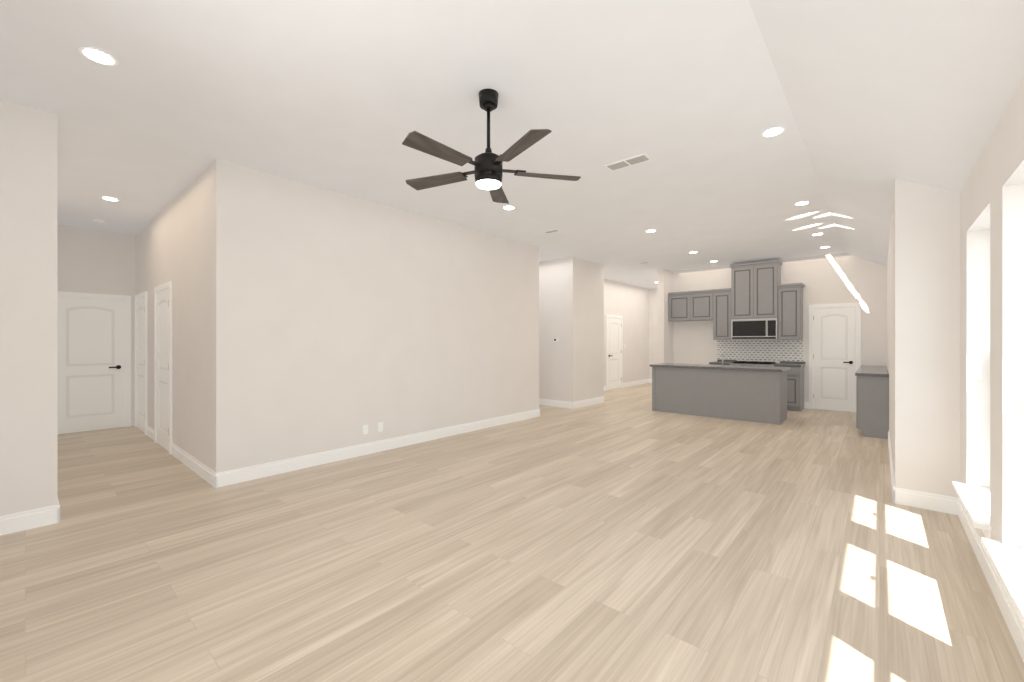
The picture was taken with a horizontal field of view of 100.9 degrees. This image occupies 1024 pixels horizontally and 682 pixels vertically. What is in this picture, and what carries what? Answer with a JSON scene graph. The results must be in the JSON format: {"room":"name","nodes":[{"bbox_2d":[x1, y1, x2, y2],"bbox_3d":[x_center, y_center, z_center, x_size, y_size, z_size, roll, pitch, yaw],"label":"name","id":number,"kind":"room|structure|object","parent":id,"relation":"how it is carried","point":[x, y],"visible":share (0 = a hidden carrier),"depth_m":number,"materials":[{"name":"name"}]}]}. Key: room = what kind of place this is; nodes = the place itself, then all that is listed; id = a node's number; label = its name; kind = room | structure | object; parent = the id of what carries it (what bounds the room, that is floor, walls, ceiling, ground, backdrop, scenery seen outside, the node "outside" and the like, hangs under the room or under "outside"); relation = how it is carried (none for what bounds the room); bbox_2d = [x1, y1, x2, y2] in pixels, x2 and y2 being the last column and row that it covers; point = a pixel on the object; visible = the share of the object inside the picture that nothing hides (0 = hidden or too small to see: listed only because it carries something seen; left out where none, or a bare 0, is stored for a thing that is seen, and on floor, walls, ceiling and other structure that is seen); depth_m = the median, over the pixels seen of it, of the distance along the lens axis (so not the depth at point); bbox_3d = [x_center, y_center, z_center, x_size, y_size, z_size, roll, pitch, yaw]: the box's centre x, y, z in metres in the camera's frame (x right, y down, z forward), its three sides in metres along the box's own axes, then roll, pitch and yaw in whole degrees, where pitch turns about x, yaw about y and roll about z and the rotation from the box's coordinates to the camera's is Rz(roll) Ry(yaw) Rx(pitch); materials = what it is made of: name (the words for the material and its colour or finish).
{"room":"living room","nodes":[
{"label":"living room","id":0,"kind":"room"},
{"bbox_2d":[0,99,56,515],"bbox_3d":[-5.630,-0.170,4.437,4.880,3.100,1.010,0,0,41],"label":"wall","id":1,"kind":"structure","parent":0,"point":[28,308],"depth_m":3.11,"materials":[{"name":"paint"}]},
{"bbox_2d":[0,504,59,535],"bbox_3d":[-3.729,1.312,2.893,0.014,0.135,0.874,0,0,41],"label":"baseboard","id":2,"kind":"structure","parent":1,"relation":"attached to","point":[25,520],"depth_m":3.10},
{"bbox_2d":[57,495,59,522],"bbox_3d":[-5.119,1.312,4.671,4.444,0.135,0.014,0,0,41],"label":"baseboard","id":3,"kind":"structure","parent":1,"relation":"attached to","point":[58,509],"depth_m":3.22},
{"bbox_2d":[57,224,135,434],"bbox_3d":[-6.636,-0.170,6.656,0.450,3.100,1.020,0,0,41],"label":"wall","id":4,"kind":"structure","parent":0,"point":[93,261],"depth_m":6.57,"materials":[{"name":"paint"}]},
{"bbox_2d":[57,291,130,433],"bbox_3d":[-6.445,0.325,6.477,0.070,2.110,0.920,0,0,41],"label":"hall door","id":5,"kind":"structure","parent":4,"relation":"in","point":[93,361],"depth_m":6.51,"materials":[{"name":"white wood"}]},
{"bbox_2d":[136,159,538,472],"bbox_3d":[-2.986,-0.170,7.479,4.880,3.100,5.010,0,0,41],"label":"wall","id":6,"kind":"structure","parent":0,"point":[308,319],"depth_m":4.92,"materials":[{"name":"paint"}]},
{"bbox_2d":[135,291,147,434],"bbox_3d":[-5.718,0.325,6.515,0.940,2.110,0.026,0,0,41],"label":"door","id":7,"kind":"structure","parent":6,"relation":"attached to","point":[141,361],"depth_m":6.49,"materials":[{"name":"white wood"}]},
{"bbox_2d":[147,426,153,439],"bbox_3d":[-5.117,1.312,6.003,0.640,0.135,0.014,0,0,41],"label":"baseboard","id":8,"kind":"structure","parent":6,"relation":"attached to","point":[150,432],"depth_m":6.01,"materials":[{"name":"white wood"}]},
{"bbox_2d":[154,281,171,453],"bbox_3d":[-4.518,0.325,5.472,0.960,2.110,0.026,0,0,41],"label":"door","id":9,"kind":"structure","parent":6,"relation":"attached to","point":[163,365],"depth_m":5.45,"materials":[{"name":"white wood"}]},
{"bbox_2d":[171,443,216,487],"bbox_3d":[-3.467,1.312,4.568,1.814,0.135,0.014,0,0,41],"label":"baseboard","id":10,"kind":"structure","parent":6,"relation":"attached to","point":[203,471],"depth_m":4.45,"materials":[{"name":"white wood"}]},
{"bbox_2d":[363,425,367,434],"bbox_3d":[-1.780,1.077,5.138,0.008,0.115,0.070,0,0,41],"label":"electrical outlet","id":11,"kind":"object","parent":6,"relation":"attached to","point":[365,429],"visible":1,"depth_m":5.13,"materials":[{"name":"white plastic"}]},
{"bbox_2d":[214,409,539,487],"bbox_3d":[-1.139,1.312,5.873,0.014,0.135,5.038,0,0,41],"label":"baseboard","id":12,"kind":"structure","parent":6,"relation":"attached to","point":[230,477],"depth_m":5.00,"materials":[{"name":"white wood"}]},
{"bbox_2d":[378,422,382,431],"bbox_3d":[-1.646,1.077,5.293,0.008,0.115,0.070,0,0,41],"label":"electrical outlet","id":13,"kind":"object","parent":6,"relation":"attached to","point":[380,426],"visible":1,"depth_m":5.29,"materials":[{"name":"white plastic"}]},
{"bbox_2d":[0,383,1023,681],"bbox_3d":[0.899,1.405,7.764,10.370,0.050,14.700,0,0,41],"label":"floor","id":14,"kind":"structure","parent":0,"point":[624,535],"depth_m":2.60,"materials":[{"name":"brown wood"}]},
{"bbox_2d":[650,366,786,424],"bbox_3d":[3.828,0.943,7.940,2.164,0.876,0.732,0,0,41],"label":"kitchen island","id":15,"kind":"object","parent":14,"relation":"on","point":[748,393],"depth_m":7.53,"materials":[{"name":"wood"}]},
{"bbox_2d":[654,363,789,373],"bbox_3d":[3.827,0.485,7.939,2.240,0.040,0.795,0,0,41],"label":"island countertop","id":16,"kind":"structure","parent":15,"relation":"on","point":[684,366],"depth_m":7.69,"materials":[{"name":"grey stone"}]},
{"bbox_2d":[709,363,728,364],"bbox_3d":[4.693,0.942,9.403,0.406,0.876,0.644,0,0,41],"label":"base cabinet","id":17,"kind":"object","parent":14,"relation":"on","point":[709,363],"depth_m":9.18,"materials":[{"name":"wood"}]},
{"bbox_2d":[729,361,777,366],"bbox_3d":[5.139,0.910,8.976,0.820,0.940,0.703,0,0,41],"label":"range","id":18,"kind":"object","parent":14,"relation":"on","point":[753,363],"visible":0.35,"depth_m":8.78,"materials":[{"name":"silver metal"}]},
{"bbox_2d":[787,367,803,410],"bbox_3d":[5.632,0.942,8.587,0.426,0.876,0.644,0,0,41],"label":"base cabinet","id":19,"kind":"object","parent":14,"relation":"on","point":[795,387],"depth_m":8.29,"materials":[{"name":"wood"}]},
{"bbox_2d":[774,363,804,366],"bbox_3d":[5.639,0.484,8.579,0.446,0.040,0.648,0,0,41],"label":"countertop","id":20,"kind":"structure","parent":19,"relation":"on","point":[779,364],"depth_m":8.39,"materials":[{"name":"grey stone"}]},
{"bbox_2d":[856,377,888,438],"bbox_3d":[5.429,0.943,6.367,0.356,0.876,0.835,0,0,41],"label":"base cabinet","id":21,"kind":"object","parent":14,"relation":"on","point":[872,401],"depth_m":6.04,"materials":[{"name":"wood"}]},
{"bbox_2d":[855,365,888,376],"bbox_3d":[5.977,0.484,7.006,0.368,0.040,2.578,0,0,41],"label":"countertop","id":22,"kind":"structure","parent":21,"relation":"on","point":[864,370],"depth_m":6.45,"materials":[{"name":"grey stone"}]},
{"bbox_2d":[0,0,1023,288],"bbox_3d":[0.899,-1.424,7.764,10.370,0.831,14.700,0,0,41],"label":"ceiling","id":23,"kind":"structure","parent":0,"point":[866,104],"depth_m":2.98,"materials":[{"name":"paint"}]},
{"bbox_2d":[92,218,104,222],"bbox_3d":[-5.848,-1.703,5.985,0.130,0.034,0.130,0,0,41],"label":"smoke detector","id":24,"kind":"object","parent":23,"relation":"attached to","point":[97,220],"visible":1,"depth_m":5.97,"materials":[{"name":"white plastic"}]},
{"bbox_2d":[78,46,118,65],"bbox_3d":[-2.489,-1.714,2.548,0.176,0.011,0.176,0,0,41],"label":"recessed light","id":25,"kind":"object","parent":23,"relation":"in","point":[97,55],"visible":1,"depth_m":2.54,"materials":[{"name":"white plastic"}]},
{"bbox_2d":[100,196,119,200],"bbox_3d":[-4.843,-1.714,5.098,0.176,0.011,0.176,0,0,41],"label":"recessed light","id":26,"kind":"object","parent":23,"relation":"in","point":[109,198],"visible":1,"depth_m":5.07,"materials":[{"name":"white plastic"}]},
{"bbox_2d":[402,89,580,203],"bbox_3d":[-0.195,-1.402,2.913,1.296,0.636,1.252,0,0,41],"label":"fan","id":27,"kind":"object","parent":23,"relation":"hanging from","point":[488,171],"visible":1,"depth_m":2.88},
{"bbox_2d":[502,205,515,209],"bbox_3d":[-0.040,-1.714,5.441,0.176,0.011,0.176,0,0,41],"label":"recessed light","id":28,"kind":"object","parent":23,"relation":"in","point":[508,207],"visible":0.98,"depth_m":5.42,"materials":[{"name":"white plastic"}]},
{"bbox_2d":[544,229,560,233],"bbox_3d":[0.622,-1.715,6.614,0.260,0.008,0.120,0,0,41],"label":"ceiling vent","id":29,"kind":"object","parent":23,"relation":"in","point":[552,231],"visible":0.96,"depth_m":6.61,"materials":[{"name":"white plastic"}]},
{"bbox_2d":[604,153,651,170],"bbox_3d":[1.112,-1.715,4.069,0.420,0.008,0.170,0,0,41],"label":"ceiling vent","id":30,"kind":"object","parent":23,"relation":"in","point":[630,161],"visible":1,"depth_m":4.05,"materials":[{"name":"white plastic"}]},
{"bbox_2d":[645,229,656,232],"bbox_3d":[2.162,-1.714,6.587,0.176,0.011,0.176,0,0,41],"label":"recessed light","id":31,"kind":"object","parent":23,"relation":"in","point":[651,230],"visible":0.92,"depth_m":6.55,"materials":[{"name":"white plastic"}]},
{"bbox_2d":[761,126,785,136],"bbox_3d":[2.139,-1.714,3.467,0.176,0.011,0.176,0,0,41],"label":"recessed light","id":32,"kind":"object","parent":23,"relation":"in","point":[773,131],"visible":0.98,"depth_m":3.45,"materials":[{"name":"white plastic"}]},
{"bbox_2d":[794,201,809,205],"bbox_3d":[3.608,-1.714,5.264,0.176,0.011,0.176,0,0,41],"label":"recessed light","id":33,"kind":"object","parent":23,"relation":"in","point":[801,203],"visible":0.98,"depth_m":5.26,"materials":[{"name":"white plastic"}]},
{"bbox_2d":[539,257,603,401],"bbox_3d":[0.611,-0.170,10.016,2.780,3.100,1.280,0,0,41],"label":"wall","id":34,"kind":"structure","parent":0,"point":[571,319],"depth_m":8.95,"materials":[{"name":"paint"}]},
{"bbox_2d":[539,398,572,408],"bbox_3d":[0.267,1.312,9.457,2.594,0.135,0.014,0,0,41],"label":"baseboard","id":35,"kind":"structure","parent":34,"relation":"attached to","point":[556,403],"depth_m":8.88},
{"bbox_2d":[573,396,603,408],"bbox_3d":[1.661,1.312,9.094,0.014,0.135,1.294,0,0,41],"label":"baseboard","id":36,"kind":"structure","parent":34,"relation":"attached to","point":[583,403],"depth_m":9.05,"materials":[{"name":"white wood"}]},
{"bbox_2d":[604,279,648,389],"bbox_3d":[2.315,-0.170,12.761,1.750,3.100,5.100,0,0,41],"label":"wall","id":37,"kind":"structure","parent":0,"point":[629,303],"depth_m":12.98,"materials":[{"name":"paint"}]},
{"bbox_2d":[606,315,622,390],"bbox_3d":[2.957,0.325,12.110,0.070,2.110,0.960,0,0,41],"label":"door","id":38,"kind":"structure","parent":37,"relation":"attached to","point":[614,351],"depth_m":12.13,"materials":[{"name":"white wood"}]},
{"bbox_2d":[623,379,648,387],"bbox_3d":[3.886,1.312,13.224,0.014,0.135,1.940,0,0,41],"label":"baseboard","id":39,"kind":"structure","parent":37,"relation":"attached to","point":[634,383],"depth_m":13.16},
{"bbox_2d":[649,288,657,378],"bbox_3d":[5.243,-0.170,13.462,1.750,3.100,0.200,0,0,41],"label":"wall","id":40,"kind":"structure","parent":0,"point":[653,326],"depth_m":13.86,"materials":[{"name":"paint"}]},
{"bbox_2d":[658,268,672,363],"bbox_3d":[3.730,-0.170,10.273,0.150,3.100,0.600,0,0,41],"label":"wall","id":41,"kind":"structure","parent":0,"point":[665,324],"depth_m":10.07,"materials":[{"name":"paint"}]},
{"bbox_2d":[669,291,692,321],"bbox_3d":[4.093,-0.797,10.119,0.560,0.635,0.351,0,0,41],"label":"upper cabinet","id":42,"kind":"object","parent":41,"relation":"attached to","point":[680,306],"depth_m":9.97,"materials":[{"name":"grey wood"}]},
{"bbox_2d":[673,253,886,412],"bbox_3d":[6.701,-0.170,10.208,4.720,3.100,3.200,0,0,41],"label":"wall","id":43,"kind":"structure","parent":0,"point":[842,278],"depth_m":8.55,"materials":[{"name":"paint"}]},
{"bbox_2d":[693,291,712,320],"bbox_3d":[4.425,-0.797,9.830,0.560,0.635,0.351,0,0,41],"label":"upper cabinet","id":44,"kind":"object","parent":43,"relation":"attached to","point":[702,300],"depth_m":9.66,"materials":[{"name":"grey wood"}]},
{"bbox_2d":[709,291,730,338],"bbox_3d":[4.756,-0.573,9.542,0.442,1.085,0.351,0,0,41],"label":"upper cabinet","id":45,"kind":"object","parent":43,"relation":"attached to","point":[721,321],"depth_m":9.40,"materials":[{"name":"grey wood"}]},
{"bbox_2d":[729,263,756,318],"bbox_3d":[5.100,-1.052,9.224,0.495,1.145,0.380,0,0,41],"label":"upper cabinet","id":46,"kind":"object","parent":43,"relation":"attached to","point":[743,290],"depth_m":9.08,"materials":[{"name":"grey wood"}]},
{"bbox_2d":[731,318,777,339],"bbox_3d":[5.223,-0.255,9.079,0.864,0.444,0.437,0,0,41],"label":"microwave","id":47,"kind":"object","parent":46,"relation":"attached to","point":[754,328],"visible":0.96,"depth_m":8.93,"materials":[{"name":"silver metal"}]},
{"bbox_2d":[717,340,802,361],"bbox_3d":[5.368,0.198,9.239,1.640,0.451,0.008,0,0,41],"label":"backsplash","id":48,"kind":"structure","parent":43,"relation":"attached to","point":[777,350],"depth_m":9.19,"materials":[{"name":"tile"}]},
{"bbox_2d":[757,263,780,317],"bbox_3d":[5.383,-1.052,8.978,0.495,1.145,0.380,0,0,41],"label":"upper cabinet","id":49,"kind":"object","parent":43,"relation":"attached to","point":[757,290],"depth_m":8.79,"materials":[{"name":"grey wood"}]},
{"bbox_2d":[777,283,803,338],"bbox_3d":[5.727,-0.573,8.699,0.390,1.085,0.351,0,0,41],"label":"upper cabinet","id":50,"kind":"object","parent":43,"relation":"attached to","point":[789,299],"depth_m":8.56,"materials":[{"name":"grey wood"}]},
{"bbox_2d":[804,402,808,408],"bbox_3d":[6.033,1.312,8.659,0.075,0.135,0.014,0,0,41],"label":"baseboard","id":51,"kind":"structure","parent":43,"relation":"attached to","point":[806,404],"depth_m":8.65,"materials":[{"name":"white wood"}]},
{"bbox_2d":[809,303,860,411],"bbox_3d":[6.351,0.325,8.343,0.820,2.110,0.070,0,0,41],"label":"pantry door","id":52,"kind":"structure","parent":43,"relation":"in","point":[832,357],"depth_m":8.36,"materials":[{"name":"white wood"}]},
{"bbox_2d":[887,179,959,497],"bbox_3d":[5.348,-0.170,5.527,0.620,3.100,5.640,0,0,41],"label":"wall","id":53,"kind":"structure","parent":0,"point":[923,313],"depth_m":3.48,"materials":[{"name":"paint"}]},
{"bbox_2d":[888,430,894,502],"bbox_3d":[4.256,1.312,4.754,0.014,0.135,3.069,0,0,41],"label":"baseboard","id":54,"kind":"structure","parent":53,"relation":"attached to","point":[891,467],"depth_m":4.23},
{"bbox_2d":[893,487,958,514],"bbox_3d":[3.397,1.312,3.477,0.394,0.135,0.014,0,0,41],"label":"baseboard","id":55,"kind":"structure","parent":53,"relation":"attached to","point":[930,501],"depth_m":3.47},
{"bbox_2d":[960,76,1023,547],"bbox_3d":[1.817,-0.020,1.176,0.240,2.800,5.560,0,0,41],"label":"wall","id":56,"kind":"structure","parent":0,"point":[1007,363],"depth_m":2.30,"materials":[{"name":"paint"}]},
{"bbox_2d":[952,481,991,538],"bbox_3d":[3.069,1.097,2.738,0.220,0.095,0.970,0,0,41],"label":"sill","id":57,"kind":"structure","parent":56,"relation":"on","point":[975,501],"depth_m":2.73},
{"bbox_2d":[958,499,1023,661],"bbox_3d":[1.722,1.312,1.260,0.014,0.135,5.560,0,0,41],"label":"baseboard","id":58,"kind":"structure","parent":56,"relation":"attached to","point":[1015,626],"depth_m":2.25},
{"bbox_2d":[981,537,1023,625],"bbox_3d":[2.282,1.097,1.832,0.220,0.095,0.970,0,0,41],"label":"sill","id":59,"kind":"structure","parent":56,"relation":"on","point":[1007,561],"depth_m":1.97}
]}

